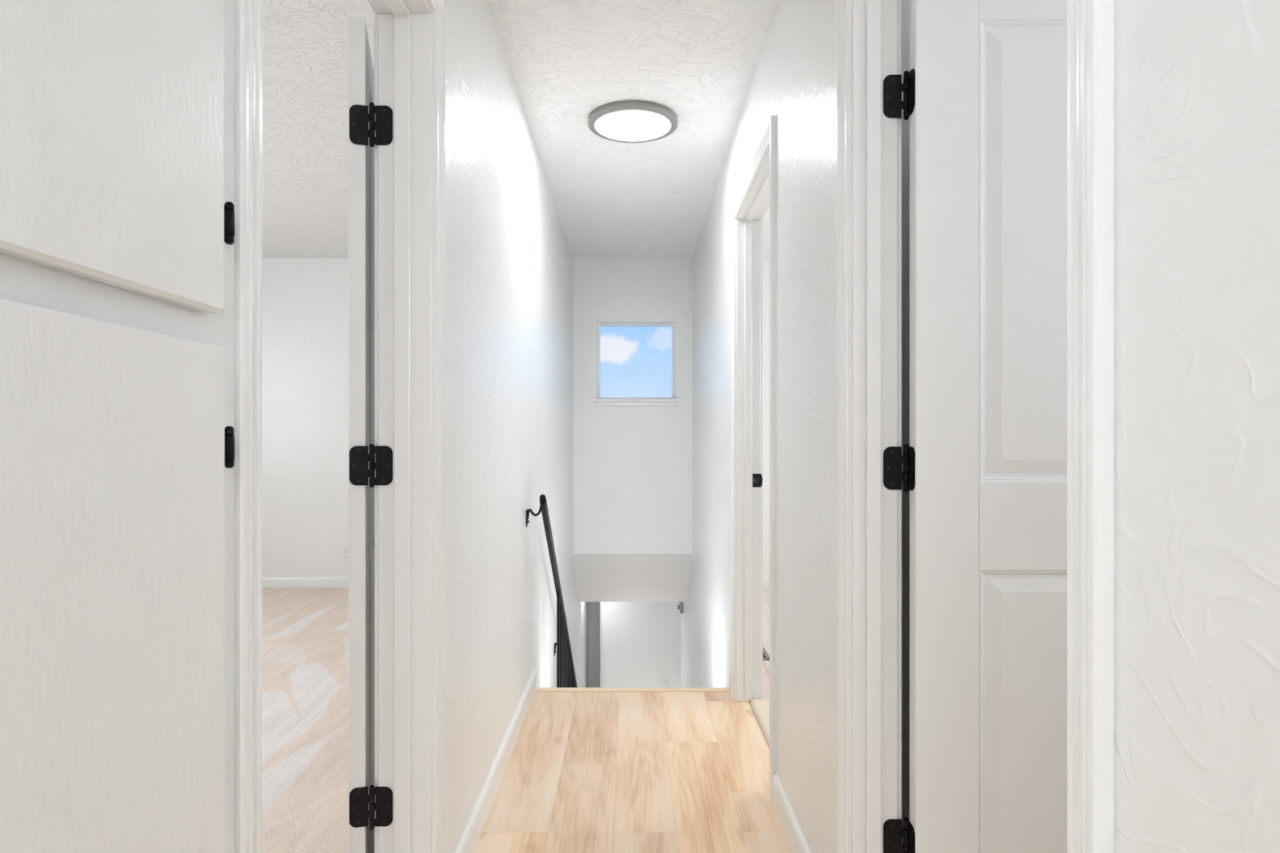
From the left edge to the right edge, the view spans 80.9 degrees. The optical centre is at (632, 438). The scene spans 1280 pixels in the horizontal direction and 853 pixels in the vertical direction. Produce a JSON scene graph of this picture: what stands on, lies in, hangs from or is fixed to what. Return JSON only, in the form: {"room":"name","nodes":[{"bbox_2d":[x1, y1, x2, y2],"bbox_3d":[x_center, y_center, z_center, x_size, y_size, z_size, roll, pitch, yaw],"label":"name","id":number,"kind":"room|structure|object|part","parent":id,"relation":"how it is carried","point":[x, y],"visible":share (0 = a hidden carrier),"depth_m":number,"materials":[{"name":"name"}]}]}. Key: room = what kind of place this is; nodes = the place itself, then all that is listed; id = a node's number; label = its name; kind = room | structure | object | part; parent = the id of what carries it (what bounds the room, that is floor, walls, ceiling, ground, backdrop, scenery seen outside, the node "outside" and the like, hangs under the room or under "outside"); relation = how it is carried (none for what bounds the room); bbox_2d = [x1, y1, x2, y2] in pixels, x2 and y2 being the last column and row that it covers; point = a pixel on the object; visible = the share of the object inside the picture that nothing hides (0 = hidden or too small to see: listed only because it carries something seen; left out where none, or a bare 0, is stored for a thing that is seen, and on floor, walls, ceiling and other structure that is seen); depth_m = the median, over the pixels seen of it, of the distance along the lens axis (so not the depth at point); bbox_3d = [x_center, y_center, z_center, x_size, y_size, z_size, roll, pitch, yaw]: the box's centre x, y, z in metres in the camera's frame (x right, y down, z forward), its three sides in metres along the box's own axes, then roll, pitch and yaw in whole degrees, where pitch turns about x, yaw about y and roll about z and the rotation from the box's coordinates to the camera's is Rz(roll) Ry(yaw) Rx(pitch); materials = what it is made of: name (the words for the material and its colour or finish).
{"room":"upstairs hallway","nodes":[
{"label":"upstairs hallway","id":0,"kind":"room"},
{"bbox_2d":[262,257,769,577],"bbox_3d":[-0.200,0.043,5.595,7.800,2.740,0.130,0,0,0],"label":"wall","id":1,"kind":"structure","parent":0,"point":[633,464],"depth_m":5.53,"materials":[{"name":"white paint"}]},
{"bbox_2d":[262,577,348,587],"bbox_3d":[-2.278,1.068,5.524,3.444,0.090,0.012,0,0,0],"label":"baseboard","id":2,"kind":"structure","parent":1,"relation":"attached to","point":[267,582],"depth_m":5.52,"materials":[{"name":"white paint"}]},
{"bbox_2d":[342,546,348,561],"bbox_3d":[-2.108,0.855,5.526,0.070,0.115,0.008,0,0,0],"label":"wall outlet","id":3,"kind":"object","parent":1,"relation":"attached to","point":[344,548],"visible":0.77,"depth_m":5.52,"materials":[{"name":"white plastic"}]},
{"bbox_2d":[593,323,678,405],"bbox_3d":[0.022,-0.547,5.556,0.624,0.618,0.119,0,0,0],"label":"window","id":4,"kind":"structure","parent":1,"relation":"in","point":[599,401],"depth_m":5.58,"materials":[{"name":"white plastic"}]},
{"bbox_3d":[0.022,-0.279,5.535,0.624,0.022,0.079,0,0,0],"label":"sill","id":5,"kind":"part","parent":4,"relation":"part of","materials":[{"name":"white paint"}]},
{"bbox_3d":[0.023,-0.846,5.595,0.537,0.020,0.040,0,0,0],"label":"frame rail","id":6,"kind":"part","parent":4,"relation":"part of","materials":[{"name":"white plastic"}]},
{"bbox_3d":[0.023,-0.296,5.595,0.537,0.012,0.040,0,0,0],"label":"frame rail","id":7,"kind":"part","parent":4,"relation":"part of","materials":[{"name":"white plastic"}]},
{"bbox_2d":[762,577,769,587],"bbox_3d":[2.070,1.068,5.524,3.060,0.090,0.012,0,0,0],"label":"baseboard","id":8,"kind":"structure","parent":1,"relation":"attached to","point":[766,580],"depth_m":5.52,"materials":[{"name":"white paint"}]},
{"bbox_2d":[444,0,588,852],"bbox_3d":[-0.498,1.083,2.450,0.116,4.820,10.300,0,0,0],"label":"wall","id":9,"kind":"structure","parent":0,"point":[509,258],"depth_m":2.47,"materials":[{"name":"white paint"}]},
{"bbox_2d":[0,0,235,852],"bbox_3d":[-0.426,-0.037,0.436,0.028,2.300,0.752,0,0,0],"label":"linen cabinet","id":10,"kind":"object","parent":9,"relation":"attached to","point":[117,214],"visible":1,"depth_m":0.60,"materials":[{"name":"white paint"}]},
{"bbox_3d":[-0.423,0.460,0.453,0.016,1.106,0.626,0,0,0],"label":"door","id":11,"kind":"part","parent":10,"relation":"part of","materials":[{"name":"white paint"}]},
{"bbox_3d":[-0.421,-0.616,0.450,0.019,0.982,0.620,0,0,0],"label":"door","id":12,"kind":"part","parent":10,"relation":"part of","materials":[{"name":"white paint"}]},
{"bbox_2d":[234,0,445,852],"bbox_3d":[-0.498,0.067,1.256,0.151,2.113,0.887,0,0,0],"label":"door frame","id":13,"kind":"structure","parent":9,"relation":"attached to","point":[410,35],"depth_m":1.64,"materials":[{"name":"white paint"}]},
{"bbox_3d":[-0.431,0.061,0.842,0.018,2.103,0.057,0,0,0],"label":"casing","id":14,"kind":"part","parent":13,"relation":"part of","materials":[{"name":"white paint"}]},
{"bbox_3d":[-0.565,-0.962,1.256,0.018,0.057,0.887,0,0,0],"label":"head casing","id":15,"kind":"part","parent":13,"relation":"part of","materials":[{"name":"white paint"}]},
{"bbox_3d":[-0.565,0.061,1.671,0.018,2.103,0.057,0,0,0],"label":"casing","id":16,"kind":"part","parent":13,"relation":"part of","materials":[{"name":"white paint"}]},
{"bbox_3d":[-0.431,-0.962,1.256,0.018,0.057,0.887,0,0,0],"label":"head casing","id":17,"kind":"part","parent":13,"relation":"part of","materials":[{"name":"white paint"}]},
{"bbox_3d":[-0.431,0.061,1.671,0.018,2.103,0.057,0,0,0],"label":"casing","id":18,"kind":"part","parent":13,"relation":"part of","materials":[{"name":"white paint"}]},
{"bbox_2d":[348,16,392,852],"bbox_3d":[-0.667,0.092,1.995,0.093,2.018,0.769,0,0,-15],"label":"door","id":19,"kind":"structure","parent":9,"relation":"in","point":[362,125],"depth_m":1.64,"materials":[{"name":"white paint"}]},
{"bbox_3d":[-0.661,-0.364,1.858,0.035,0.900,0.219,0,0,-15],"label":"panel","id":20,"kind":"part","parent":19,"relation":"part of","materials":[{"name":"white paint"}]},
{"bbox_3d":[-0.661,0.559,1.858,0.035,0.607,0.219,0,0,-15],"label":"panel","id":21,"kind":"part","parent":19,"relation":"part of","materials":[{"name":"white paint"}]},
{"bbox_2d":[454,669,536,852],"bbox_3d":[-0.434,1.068,2.512,0.012,0.090,1.622,0,0,0],"label":"baseboard","id":22,"kind":"structure","parent":9,"relation":"attached to","point":[468,840],"depth_m":2.35,"materials":[{"name":"white paint"}]},
{"bbox_2d":[525,494,577,687],"bbox_3d":[-0.399,1.717,4.612,0.085,2.972,3.075,0,0,0],"label":"handrail","id":23,"kind":"object","parent":9,"relation":"attached to","point":[566,674],"visible":0.52,"depth_m":3.72,"materials":[{"name":"black metal"}]},
{"bbox_3d":[-0.437,0.332,3.100,0.005,0.074,0.034,0,0,0],"label":"wall plate","id":24,"kind":"part","parent":23,"relation":"part of","materials":[{"name":"black metal"}]},
{"bbox_2d":[262,0,777,257],"bbox_3d":[-0.200,-1.387,1.430,7.800,0.120,8.460,0,0,0],"label":"ceiling","id":25,"kind":"structure","parent":0,"point":[567,60],"depth_m":2.97,"materials":[{"name":"white paint"}]},
{"bbox_2d":[587,100,677,142],"bbox_3d":[0.000,-1.311,3.130,0.374,0.032,0.374,0,0,0],"label":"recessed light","id":26,"kind":"object","parent":25,"relation":"in","point":[624,121],"visible":1,"depth_m":3.08,"materials":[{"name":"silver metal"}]},
{"bbox_2d":[594,109,671,142],"bbox_3d":[0.000,-1.300,3.130,0.325,0.010,0.325,0,0,0],"label":"diffuser","id":27,"kind":"object","parent":26,"relation":"attached to","point":[614,125],"depth_m":3.10,"materials":[{"name":"white plastic"}]},
{"bbox_2d":[588,601,599,687],"bbox_3d":[-0.374,2.380,7.545,0.132,2.126,0.110,0,0,0],"label":"wall","id":28,"kind":"structure","parent":0,"point":[593,606],"depth_m":7.49,"materials":[{"name":"white paint"}]},
{"bbox_2d":[473,666,791,852],"bbox_3d":[1.522,1.238,1.365,4.156,0.269,8.330,0,0,0],"label":"floor","id":29,"kind":"structure","parent":0,"point":[588,770],"depth_m":2.45,"materials":[{"name":"brown wood"}]},
{"bbox_2d":[749,698,769,748],"bbox_3d":[0.556,1.110,2.767,0.128,0.021,0.810,0,0,0],"label":"carpet","id":30,"kind":"object","parent":29,"relation":"on","point":[760,708],"visible":0.18,"depth_m":3.00,"materials":[{"name":"beige carpet"}]},
{"bbox_2d":[762,587,769,677],"bbox_3d":[1.260,1.111,3.769,1.280,0.021,3.519,0,0,0],"label":"carpet","id":31,"kind":"object","parent":29,"relation":"on","point":[766,591],"visible":0.02,"depth_m":4.42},
{"bbox_2d":[762,645,769,660],"bbox_3d":[0.615,1.099,3.860,0.144,0.011,0.290,0,0,0],"label":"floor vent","id":32,"kind":"object","parent":29,"relation":"in","point":[766,656],"visible":0.13,"depth_m":3.78,"materials":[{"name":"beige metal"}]},
{"bbox_2d":[573,553,692,601],"bbox_3d":[-0.008,1.085,6.565,1.096,0.464,2.070,0,0,0],"label":"ceiling","id":33,"kind":"structure","parent":0,"point":[599,577],"depth_m":5.76,"materials":[{"name":"white paint"}]},
{"bbox_2d":[600,601,680,687],"bbox_3d":[0.066,2.380,7.200,0.748,2.126,0.600,0,0,0],"label":"wall","id":34,"kind":"structure","parent":0,"point":[640,642],"depth_m":6.90,"materials":[{"name":"white paint"}]},
{"bbox_2d":[661,678,669,687],"bbox_3d":[0.298,2.271,6.895,0.070,0.115,0.010,0,0,0],"label":"light switch","id":35,"kind":"object","parent":34,"relation":"attached to","point":[664,682],"visible":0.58,"depth_m":6.89,"materials":[{"name":"white plastic"}]},
{"bbox_2d":[902,0,909,845],"bbox_3d":[2.115,-0.082,2.565,3.170,2.490,5.930,0,0,0],"label":"wall","id":36,"kind":"structure","parent":0,"point":[905,3],"depth_m":1.90,"materials":[{"name":"white paint"}]},
{"bbox_2d":[680,0,1279,852],"bbox_3d":[0.490,1.083,2.450,0.100,4.820,10.300,0,0,0],"label":"wall","id":37,"kind":"structure","parent":0,"point":[1197,82],"depth_m":0.64,"materials":[{"name":"white paint"}]},
{"bbox_2d":[677,601,683,613],"bbox_3d":[0.415,1.467,6.545,0.050,0.106,0.110,0,0,0],"label":"wall box","id":38,"kind":"object","parent":37,"relation":"attached to","point":[680,604],"visible":0.83,"depth_m":6.49,"materials":[{"name":"grey plastic"}]},
{"bbox_2d":[730,115,776,800],"bbox_3d":[0.490,0.067,2.767,0.135,2.113,0.936,0,0,0],"label":"door frame","id":39,"kind":"structure","parent":37,"relation":"attached to","point":[757,193],"depth_m":3.17,"materials":[{"name":"white paint"}]},
{"bbox_3d":[0.431,0.061,3.207,0.018,2.103,0.057,0,0,0],"label":"casing","id":40,"kind":"part","parent":39,"relation":"part of","materials":[{"name":"white paint"}]},
{"bbox_3d":[0.431,-0.962,2.767,0.018,0.057,0.936,0,0,0],"label":"head casing","id":41,"kind":"part","parent":39,"relation":"part of","materials":[{"name":"white paint"}]},
{"bbox_3d":[0.527,0.179,3.172,0.042,0.057,0.002,0,0,0],"label":"strike plate","id":42,"kind":"part","parent":39,"relation":"part of","materials":[{"name":"black metal"}]},
{"bbox_3d":[0.549,0.061,3.207,0.018,2.103,0.057,0,0,0],"label":"casing","id":43,"kind":"part","parent":39,"relation":"part of","materials":[{"name":"white paint"}]},
{"bbox_3d":[0.549,-0.962,2.767,0.018,0.057,0.936,0,0,0],"label":"head casing","id":44,"kind":"part","parent":39,"relation":"part of","materials":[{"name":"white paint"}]},
{"bbox_3d":[0.431,0.061,2.328,0.018,2.103,0.057,0,0,0],"label":"casing","id":45,"kind":"part","parent":39,"relation":"part of","materials":[{"name":"white paint"}]},
{"bbox_2d":[772,772,811,852],"bbox_3d":[0.434,1.068,1.930,0.012,0.090,0.737,0,0,0],"label":"baseboard","id":46,"kind":"structure","parent":37,"relation":"attached to","point":[797,843],"depth_m":2.08,"materials":[{"name":"white paint"}]},
{"bbox_2d":[883,0,1066,852],"bbox_3d":[0.901,0.092,1.477,0.802,2.018,0.043,0,0,0],"label":"door","id":47,"kind":"structure","parent":37,"relation":"in","point":[984,87],"depth_m":1.46,"materials":[{"name":"white paint"}]},
{"bbox_3d":[0.783,-0.364,1.473,0.219,0.900,0.035,0,0,0],"label":"panel","id":48,"kind":"part","parent":47,"relation":"part of","materials":[{"name":"white paint"}]},
{"bbox_3d":[0.783,0.559,1.473,0.219,0.607,0.035,0,0,0],"label":"panel","id":49,"kind":"part","parent":47,"relation":"part of","materials":[{"name":"white paint"}]},
{"bbox_2d":[836,0,1113,852],"bbox_3d":[0.485,0.067,1.123,0.124,2.113,0.875,0,0,0],"label":"door frame","id":50,"kind":"structure","parent":37,"relation":"attached to","point":[869,32],"depth_m":1.49,"materials":[{"name":"white paint"}]},
{"bbox_3d":[0.431,0.061,1.532,0.018,2.103,0.057,0,0,0],"label":"casing","id":51,"kind":"part","parent":50,"relation":"part of","materials":[{"name":"white paint"}]},
{"bbox_3d":[0.538,0.061,1.532,0.018,2.103,0.057,0,0,0],"label":"casing","id":52,"kind":"part","parent":50,"relation":"part of","materials":[{"name":"white paint"}]},
{"bbox_3d":[0.431,0.061,0.715,0.018,2.103,0.057,0,0,0],"label":"casing","id":53,"kind":"part","parent":50,"relation":"part of","materials":[{"name":"white paint"}]},
{"bbox_3d":[-2.278,1.134,2.615,3.444,0.058,5.830,0,0,0],"label":"floor","id":54,"kind":"structure","parent":0,"visible":0},
{"bbox_2d":[262,587,348,852],"bbox_3d":[-1.700,1.110,3.264,2.400,0.021,4.529,0,0,0],"label":"carpet","id":55,"kind":"object","parent":54,"relation":"on","point":[305,630],"visible":0.18,"depth_m":2.92,"materials":[{"name":"beige carpet"}]}
]}

